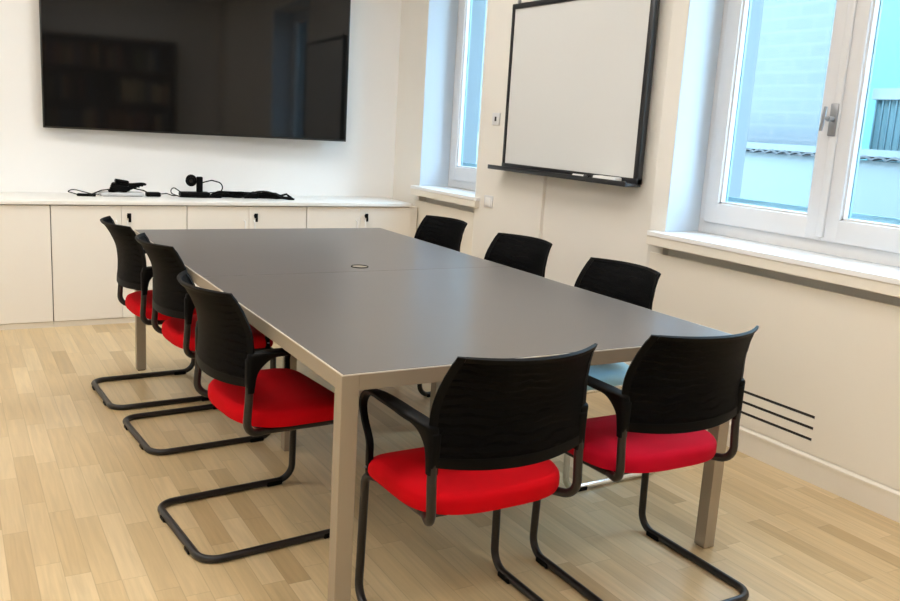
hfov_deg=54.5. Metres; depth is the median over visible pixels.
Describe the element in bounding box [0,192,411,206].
countertop
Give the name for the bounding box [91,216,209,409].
chair
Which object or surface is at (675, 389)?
chair
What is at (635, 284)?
chair
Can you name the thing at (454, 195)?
window sill
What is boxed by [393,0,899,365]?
wall
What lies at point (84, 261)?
storage cabinet
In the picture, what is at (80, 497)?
floor
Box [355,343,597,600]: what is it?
chair
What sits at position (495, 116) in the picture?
switch
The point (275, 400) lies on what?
chair
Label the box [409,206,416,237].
filler panel
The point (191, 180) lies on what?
camera
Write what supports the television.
attached to the wall at (34, 157)
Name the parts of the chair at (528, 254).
cantilever frame, frame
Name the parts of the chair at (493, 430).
armrest, seat, cantilever frame, frame, armrest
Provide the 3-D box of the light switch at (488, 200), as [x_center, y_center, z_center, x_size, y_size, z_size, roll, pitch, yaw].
[0.245,-0.636,5.605,0.014,0.076,0.100,-3,13,-30]
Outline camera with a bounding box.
[170,174,222,197]
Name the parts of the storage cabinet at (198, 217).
cabinet door, cabinet door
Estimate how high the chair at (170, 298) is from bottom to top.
0.836 m
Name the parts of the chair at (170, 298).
frame, cantilever frame, seat, armrest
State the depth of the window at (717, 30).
4.05 m
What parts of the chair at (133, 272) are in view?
frame, armrest, cantilever frame, seat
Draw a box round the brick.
[145,192,174,196]
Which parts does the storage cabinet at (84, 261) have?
cabinet door, cabinet door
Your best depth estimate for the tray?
4.78 m
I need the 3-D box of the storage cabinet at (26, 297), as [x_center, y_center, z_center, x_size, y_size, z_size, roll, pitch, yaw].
[-2.869,-0.228,5.271,0.809,0.754,0.500,-3,13,-30]
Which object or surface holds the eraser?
on the whiteboard
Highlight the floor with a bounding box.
[0,323,899,600]
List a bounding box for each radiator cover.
[415,200,473,254]
[649,252,899,490]
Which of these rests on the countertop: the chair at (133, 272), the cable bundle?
the cable bundle
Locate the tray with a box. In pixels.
[488,164,640,186]
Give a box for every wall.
[0,0,401,198]
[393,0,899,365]
[460,0,763,237]
[476,133,899,267]
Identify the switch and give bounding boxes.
[484,195,492,207]
[492,113,500,124]
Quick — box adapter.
[68,189,99,196]
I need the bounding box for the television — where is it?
[39,0,350,141]
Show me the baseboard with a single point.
(877, 497)
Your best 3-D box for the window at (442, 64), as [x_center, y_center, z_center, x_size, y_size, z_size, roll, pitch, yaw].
[0.226,-1.583,6.079,0.490,1.650,0.820,-3,13,-30]
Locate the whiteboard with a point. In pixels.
(580, 72)
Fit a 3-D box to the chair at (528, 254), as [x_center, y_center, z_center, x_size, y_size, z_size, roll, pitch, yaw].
[0.202,0.112,4.278,0.552,0.836,0.524,-5,14,-35]
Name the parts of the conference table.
table leg, leg, table leg, apron rail, edge trim, leg, table leg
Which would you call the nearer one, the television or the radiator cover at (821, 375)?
the radiator cover at (821, 375)
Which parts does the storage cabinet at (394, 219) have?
cabinet door, cabinet door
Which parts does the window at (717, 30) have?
sash, outside rail, handle, handle plate, sash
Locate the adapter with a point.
(84, 193)
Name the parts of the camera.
arm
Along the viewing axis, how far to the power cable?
5.67 m
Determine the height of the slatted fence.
2.320 m
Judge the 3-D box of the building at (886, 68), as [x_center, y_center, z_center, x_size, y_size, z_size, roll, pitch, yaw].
[9.663,-1.944,9.795,3.000,4.600,18.000,-3,13,-30]
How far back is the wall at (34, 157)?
6.10 m
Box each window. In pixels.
[420,0,476,190]
[665,0,899,266]
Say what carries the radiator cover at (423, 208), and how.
attached to the wall at (582, 220)
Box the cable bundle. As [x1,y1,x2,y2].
[209,191,293,199]
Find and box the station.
[98,191,144,196]
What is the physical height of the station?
0.024 m
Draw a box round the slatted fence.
[867,88,899,162]
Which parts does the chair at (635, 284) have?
seat, cantilever frame, frame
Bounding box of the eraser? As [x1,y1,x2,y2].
[593,175,621,180]
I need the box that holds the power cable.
[92,179,146,193]
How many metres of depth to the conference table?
2.95 m
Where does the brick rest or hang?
on the countertop
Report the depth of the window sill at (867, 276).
3.66 m
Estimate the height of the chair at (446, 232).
0.836 m
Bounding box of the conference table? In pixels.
[134,228,731,600]
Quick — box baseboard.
[620,389,899,522]
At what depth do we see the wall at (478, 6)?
4.38 m
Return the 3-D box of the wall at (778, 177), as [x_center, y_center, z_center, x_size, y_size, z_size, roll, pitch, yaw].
[2.811,-0.752,9.034,0.360,1.765,15.000,-3,13,-30]
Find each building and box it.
[478,0,836,156]
[860,0,899,159]
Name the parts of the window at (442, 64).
frame, sash, outside rail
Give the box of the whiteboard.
[488,0,659,186]
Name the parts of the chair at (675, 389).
armrest, cantilever frame, seat, frame, armrest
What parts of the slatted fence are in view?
rail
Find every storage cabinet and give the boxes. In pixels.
[0,204,53,329]
[50,205,186,326]
[186,205,306,287]
[306,206,409,235]
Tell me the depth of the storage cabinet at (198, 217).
5.81 m
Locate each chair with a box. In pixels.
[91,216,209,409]
[123,232,275,454]
[157,270,355,563]
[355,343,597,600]
[414,215,467,251]
[417,233,552,396]
[530,326,758,600]
[563,257,660,491]
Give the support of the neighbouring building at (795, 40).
on the ground
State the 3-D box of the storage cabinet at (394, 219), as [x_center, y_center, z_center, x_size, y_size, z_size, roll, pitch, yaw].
[-0.766,-0.343,6.469,0.801,0.754,0.500,-3,13,-30]
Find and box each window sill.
[410,185,479,207]
[646,230,899,297]

